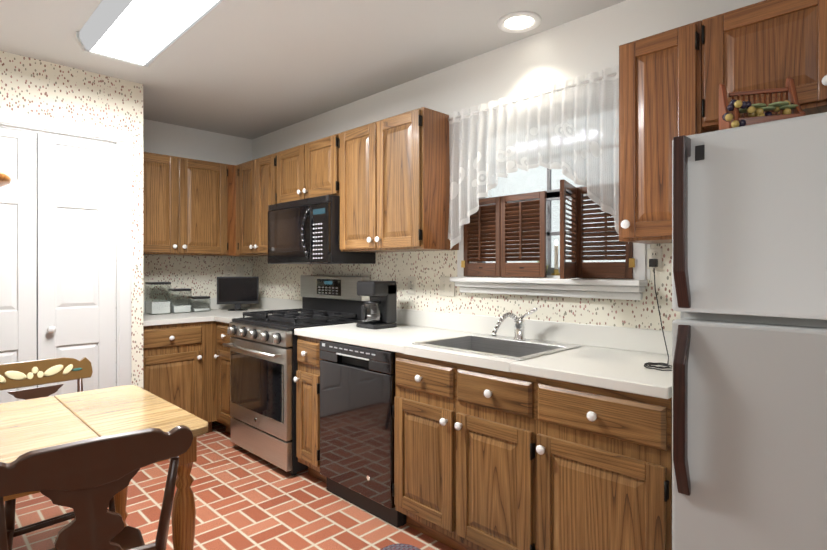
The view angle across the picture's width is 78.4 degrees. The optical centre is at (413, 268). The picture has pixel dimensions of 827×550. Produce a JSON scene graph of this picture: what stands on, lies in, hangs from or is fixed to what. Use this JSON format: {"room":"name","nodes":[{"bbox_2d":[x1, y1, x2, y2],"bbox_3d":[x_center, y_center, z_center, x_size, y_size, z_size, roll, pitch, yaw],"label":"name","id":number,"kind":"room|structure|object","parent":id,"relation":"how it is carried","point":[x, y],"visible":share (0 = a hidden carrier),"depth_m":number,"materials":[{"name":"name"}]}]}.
{"room":"kitchen","nodes":[
{"label":"kitchen","id":0,"kind":"room"},
{"bbox_2d":[0,51,142,387],"bbox_3d":[-3.025,0.035,2.163,3.410,2.470,0.150,0,0,-45],"label":"wall","id":1,"kind":"structure","parent":0,"point":[28,85],"depth_m":3.13,"materials":[{"name":"paint"}]},
{"bbox_2d":[0,128,113,403],"bbox_3d":[-2.152,0.243,2.903,0.786,2.030,0.075,0,0,-45],"label":"bifold door","id":2,"kind":"structure","parent":1,"relation":"in","point":[57,247],"depth_m":2.98,"materials":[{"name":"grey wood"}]},
{"bbox_2d":[0,109,130,386],"bbox_3d":[-2.209,0.197,2.959,0.980,2.145,0.176,0,0,-45],"label":"door frame","id":3,"kind":"structure","parent":1,"relation":"attached to","point":[121,139],"depth_m":3.19,"materials":[{"name":"grey wood"}]},
{"bbox_2d":[143,119,251,300],"bbox_3d":[-2.036,0.034,4.322,1.340,2.470,0.150,0,0,-45],"label":"wall","id":4,"kind":"structure","parent":0,"point":[197,275],"depth_m":4.34,"materials":[{"name":"paint"}]},
{"bbox_2d":[143,152,226,255],"bbox_3d":[-1.920,-0.489,4.096,0.876,0.766,0.325,0,0,-45],"label":"upper cabinet","id":5,"kind":"object","parent":4,"relation":"attached to","point":[185,199],"depth_m":3.98,"materials":[{"name":"brown wood"}]},
{"bbox_2d":[225,266,231,276],"bbox_3d":[-1.667,0.039,4.576,0.070,0.115,0.009,0,0,-45],"label":"electrical outlet","id":6,"kind":"object","parent":4,"relation":"attached to","point":[228,271],"visible":0.88,"depth_m":4.57,"materials":[{"name":"beige plastic"}]},
{"bbox_2d":[236,266,243,276],"bbox_3d":[-1.587,0.039,4.650,0.070,0.115,0.017,0,0,-45],"label":"light switch","id":7,"kind":"object","parent":4,"relation":"attached to","point":[239,271],"visible":0.77,"depth_m":4.65,"materials":[{"name":"beige plastic"}]},
{"bbox_2d":[4,421,453,549],"bbox_3d":[-0.753,1.321,0.729,4.900,0.100,7.050,0,0,-45],"label":"floor","id":8,"kind":"structure","parent":0,"point":[244,499],"depth_m":2.65,"materials":[{"name":"brick"}]},
{"bbox_2d":[0,357,114,549],"bbox_3d":[-1.648,0.860,2.292,0.540,0.825,0.489,0,0,41],"label":"chair","id":9,"kind":"object","parent":8,"relation":"on","point":[32,373],"visible":0.35,"depth_m":2.42,"materials":[{"name":"brown paint"}]},
{"bbox_2d":[0,425,192,549],"bbox_3d":[-0.883,0.827,1.334,0.418,0.892,0.543,0,0,-41],"label":"chair","id":10,"kind":"object","parent":8,"relation":"on","point":[86,480],"visible":1,"depth_m":1.16,"materials":[{"name":"brown paint"}]},
{"bbox_2d":[0,385,207,549],"bbox_3d":[-1.405,0.901,1.598,1.205,0.740,0.860,0,0,-45],"label":"dining table","id":11,"kind":"object","parent":8,"relation":"on","point":[28,425],"visible":0.69,"depth_m":1.74,"materials":[{"name":"brown wood"}]},
{"bbox_2d":[143,321,233,433],"bbox_3d":[-1.584,0.836,3.976,1.182,0.867,0.970,0,0,-45],"label":"base cabinet","id":12,"kind":"object","parent":8,"relation":"on","point":[186,366],"visible":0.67,"depth_m":3.72,"materials":[{"name":"brown wood"}]},
{"bbox_2d":[143,297,301,325],"bbox_3d":[-1.584,0.333,3.976,1.186,0.137,0.974,0,0,-45],"label":"countertop","id":13,"kind":"structure","parent":12,"relation":"on","point":[219,312],"depth_m":4.15,"materials":[{"name":"white laminate"}]},
{"bbox_2d":[145,282,170,314],"bbox_3d":[-2.027,0.237,4.027,0.155,0.253,0.155,0,0,-45],"label":"canister","id":14,"kind":"object","parent":13,"relation":"on","point":[155,307],"visible":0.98,"depth_m":3.98,"materials":[{"name":"clear glass"}]},
{"bbox_2d":[167,288,191,313],"bbox_3d":[-1.911,0.265,4.143,0.148,0.196,0.148,0,0,-45],"label":"canister","id":15,"kind":"object","parent":13,"relation":"on","point":[183,308],"visible":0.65,"depth_m":4.11,"materials":[{"name":"clear glass"}]},
{"bbox_2d":[188,296,210,311],"bbox_3d":[-1.798,0.300,4.256,0.142,0.126,0.142,0,0,-45],"label":"canister","id":16,"kind":"object","parent":13,"relation":"on","point":[203,308],"visible":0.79,"depth_m":4.23,"materials":[{"name":"clear glass"}]},
{"bbox_2d":[217,276,258,310],"bbox_3d":[-1.509,0.218,4.360,0.315,0.290,0.162,0,0,-45],"label":"monitor","id":17,"kind":"object","parent":13,"relation":"on","point":[237,291],"visible":1,"depth_m":4.35,"materials":[{"name":"black plastic"}]},
{"bbox_2d":[222,275,369,475],"bbox_3d":[-0.819,0.663,3.502,0.716,1.212,0.758,0,0,-45],"label":"range","id":18,"kind":"object","parent":8,"relation":"on","point":[262,345],"visible":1,"depth_m":3.30,"materials":[{"name":"silver metal"}]},
{"bbox_2d":[293,335,326,483],"bbox_3d":[-0.416,0.836,3.176,0.658,0.867,0.250,0,0,-45],"label":"base cabinet","id":19,"kind":"object","parent":8,"relation":"on","point":[306,379],"visible":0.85,"depth_m":2.96,"materials":[{"name":"brown wood"}]},
{"bbox_2d":[320,340,405,527],"bbox_3d":[-0.109,0.838,2.869,0.604,0.863,0.600,0,0,-45],"label":"dishwasher","id":20,"kind":"object","parent":8,"relation":"on","point":[357,389],"visible":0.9,"depth_m":2.63,"materials":[{"name":"black metal"}]},
{"bbox_2d":[380,543,420,549],"bbox_3d":[0.081,1.264,1.822,0.565,0.011,0.960,0,0,-45],"label":"braided rug","id":21,"kind":"object","parent":8,"relation":"on","point":[400,546],"visible":0.98,"depth_m":2.28,"materials":[{"name":"grey fabric"}]},
{"bbox_2d":[393,352,671,549],"bbox_3d":[0.550,0.837,2.207,0.658,0.867,1.252,0,0,-45],"label":"base cabinet","id":22,"kind":"object","parent":8,"relation":"on","point":[487,459],"visible":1,"depth_m":1.92,"materials":[{"name":"brown wood"}]},
{"bbox_2d":[294,308,671,398],"bbox_3d":[0.254,0.334,2.525,0.633,0.137,2.121,0,0,-45],"label":"countertop","id":23,"kind":"structure","parent":22,"relation":"on","point":[612,358],"depth_m":2.25,"materials":[{"name":"white laminate"}]},
{"bbox_2d":[356,280,396,328],"bbox_3d":[-0.233,0.221,3.119,0.207,0.285,0.170,0,0,-45],"label":"coffee maker","id":24,"kind":"object","parent":23,"relation":"on","point":[382,313],"visible":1,"depth_m":3.08,"materials":[{"name":"black plastic"}]},
{"bbox_2d":[412,333,580,360],"bbox_3d":[0.384,0.446,2.385,0.500,0.177,0.610,0,0,-45],"label":"sink basin","id":25,"kind":"object","parent":23,"relation":"in","point":[497,346],"visible":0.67,"depth_m":2.50,"materials":[{"name":"metal"}]},
{"bbox_2d":[492,307,537,340],"bbox_3d":[0.483,0.275,2.439,0.257,0.165,0.127,0,0,-45],"label":"faucet","id":26,"kind":"object","parent":23,"relation":"on","point":[519,330],"visible":1,"depth_m":2.50,"materials":[{"name":"silver metal"}]},
{"bbox_2d":[672,112,826,549],"bbox_3d":[1.222,0.444,1.391,0.787,1.653,0.745,0,0,-45],"label":"refrigerator","id":27,"kind":"object","parent":8,"relation":"on","point":[749,339],"visible":1,"depth_m":1.28,"materials":[{"name":"grey metal"}]},
{"bbox_2d":[719,77,805,129],"bbox_3d":[1.014,-0.467,1.482,0.218,0.204,0.226,0,0,-45],"label":"wine rack","id":28,"kind":"object","parent":27,"relation":"on","point":[789,107],"visible":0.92,"depth_m":1.48,"materials":[{"name":"wood"},{"name":"plastic"}]},
{"bbox_2d":[0,0,625,138],"bbox_3d":[-0.753,-1.249,0.727,4.900,0.100,7.050,0,0,-45],"label":"ceiling","id":29,"kind":"structure","parent":0,"point":[250,69],"depth_m":2.79,"materials":[{"name":"grey paint"}]},
{"bbox_2d":[0,172,10,186],"bbox_3d":[-1.460,-0.641,1.528,0.390,1.114,0.390,0,0,-45],"label":"lamp","id":30,"kind":"object","parent":29,"relation":"hanging from","point":[5,178],"visible":1,"depth_m":1.60,"materials":[{"name":"orange glass"}]},
{"bbox_2d":[76,0,222,67],"bbox_3d":[-1.155,-1.153,2.276,0.370,0.093,1.230,0,0,-45],"label":"fluorescent ceiling light","id":31,"kind":"object","parent":29,"relation":"attached to","point":[142,33],"visible":1,"depth_m":2.36,"materials":[{"name":"grey plastic"}]},
{"bbox_2d":[497,11,540,32],"bbox_3d":[0.514,-1.194,2.472,0.210,0.011,0.210,0,0,-45],"label":"recessed light","id":32,"kind":"object","parent":29,"relation":"in","point":[520,22],"visible":1,"depth_m":2.46,"materials":[{"name":"white"}]},
{"bbox_2d":[252,0,763,330],"bbox_3d":[0.875,0.035,2.459,0.150,2.470,6.900,0,0,-45],"label":"wall","id":33,"kind":"structure","parent":0,"point":[584,45],"depth_m":2.75,"materials":[{"name":"paint"}]},
{"bbox_2d":[227,164,238,255],"bbox_3d":[-1.481,-0.489,4.442,0.376,0.766,0.456,0,0,-45],"label":"upper cabinet","id":34,"kind":"object","parent":33,"relation":"attached to","point":[232,170],"depth_m":4.28,"materials":[{"name":"brown wood"}]},
{"bbox_2d":[239,155,270,256],"bbox_3d":[-1.136,-0.489,4.132,0.325,0.766,0.610,0,0,-45],"label":"upper cabinet","id":35,"kind":"object","parent":33,"relation":"attached to","point":[254,175],"depth_m":4.03,"materials":[{"name":"brown wood"}]},
{"bbox_2d":[271,135,334,204],"bbox_3d":[-0.645,-0.670,3.640,0.325,0.403,0.770,0,0,-45],"label":"upper cabinet","id":36,"kind":"object","parent":33,"relation":"attached to","point":[307,170],"depth_m":3.53,"materials":[{"name":"brown wood"}]},
{"bbox_2d":[268,195,374,263],"bbox_3d":[-0.690,-0.248,3.595,0.451,0.435,0.764,0,0,-45],"label":"microwave","id":37,"kind":"object","parent":36,"relation":"attached to","point":[304,231],"visible":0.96,"depth_m":3.37,"materials":[{"name":"black plastic"}]},
{"bbox_2d":[335,107,445,252],"bbox_3d":[-0.106,-0.488,3.100,0.325,0.766,0.735,0,0,-45],"label":"upper cabinet","id":38,"kind":"object","parent":33,"relation":"attached to","point":[371,175],"depth_m":2.95,"materials":[{"name":"brown wood"}]},
{"bbox_2d":[423,107,458,249],"bbox_3d":[0.161,-0.488,2.845,0.304,0.765,0.002,0,0,-45],"label":"panel","id":39,"kind":"object","parent":38,"relation":"attached to","point":[436,176],"visible":0.79,"depth_m":2.81,"materials":[{"name":"brown wood"}]},
{"bbox_2d":[408,276,415,293],"bbox_3d":[-0.012,0.110,3.234,0.009,0.115,0.070,0,0,-45],"label":"electrical outlet","id":40,"kind":"object","parent":33,"relation":"attached to","point":[411,284],"visible":1,"depth_m":3.23,"materials":[{"name":"beige plastic"}]},
{"bbox_2d":[440,277,454,296],"bbox_3d":[0.197,0.110,3.018,0.017,0.115,0.115,0,0,-45],"label":"double light switch","id":41,"kind":"object","parent":33,"relation":"attached to","point":[447,286],"visible":0.94,"depth_m":3.02,"materials":[{"name":"beige plastic"}]},
{"bbox_2d":[450,166,647,299],"bbox_3d":[0.661,-0.362,2.603,0.247,1.005,1.072,0,0,-45],"label":"window","id":42,"kind":"structure","parent":33,"relation":"in","point":[622,289],"depth_m":2.55,"materials":[{"name":"white"}]},
{"bbox_2d":[448,64,628,248],"bbox_3d":[0.596,-0.490,2.530,0.142,0.774,1.058,0,0,-45],"label":"curtain valance","id":43,"kind":"object","parent":42,"relation":"hanging from","point":[569,128],"visible":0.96,"depth_m":2.44,"materials":[{"name":"white fabric"}]},
{"bbox_2d":[461,179,634,278],"bbox_3d":[0.545,-0.168,2.493,0.295,0.430,0.981,0,0,-45],"label":"window shutters","id":44,"kind":"object","parent":42,"relation":"attached to","point":[501,222],"visible":0.9,"depth_m":2.55,"materials":[{"name":"brown wood"}]},
{"bbox_2d":[551,240,559,274],"bbox_3d":[0.723,-0.054,2.568,0.056,0.181,0.055,0,0,-45],"label":"candle","id":45,"kind":"object","parent":42,"relation":"on","point":[556,270],"visible":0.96,"depth_m":2.56,"materials":[{"name":"white wax"}]},
{"bbox_2d":[646,244,649,278],"bbox_3d":[0.650,-0.408,2.576,0.003,0.914,1.065,0,0,-45],"label":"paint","id":46,"kind":"object","parent":33,"relation":"attached to","point":[647,270],"visible":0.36,"depth_m":2.21,"materials":[{"name":"white paint"}]},
{"bbox_2d":[647,248,661,268],"bbox_3d":[1.037,-0.040,2.182,0.009,0.090,0.060,0,0,-45],"label":"outlet","id":47,"kind":"object","parent":33,"relation":"attached to","point":[654,253],"visible":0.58,"depth_m":2.18,"materials":[{"name":"beige"}]},
{"bbox_2d":[644,259,671,370],"bbox_3d":[0.966,0.161,1.976,0.391,0.402,0.222,0,0,-45],"label":"cord","id":48,"kind":"object","parent":47,"relation":"attached to","point":[653,262],"visible":0.92,"depth_m":2.07,"materials":[{"name":"black plastic"}]},
{"bbox_2d":[619,0,826,243],"bbox_3d":[1.270,-0.487,1.697,0.358,0.765,1.065,0,0,-45],"label":"upper cabinet","id":49,"kind":"object","parent":33,"relation":"attached to","point":[671,80],"visible":0.81,"depth_m":1.78,"materials":[{"name":"brown wood"}]},
{"label":"outside","id":50,"kind":"structure","parent":0,"visible":0},
{"bbox_2d":[486,165,624,267],"bbox_3d":[0.962,-0.380,2.909,0.010,2.870,3.365,0,0,-45],"label":"sky","id":51,"kind":"structure","parent":50,"point":[531,182],"depth_m":3.07,"materials":[{"name":"white"}]}
]}

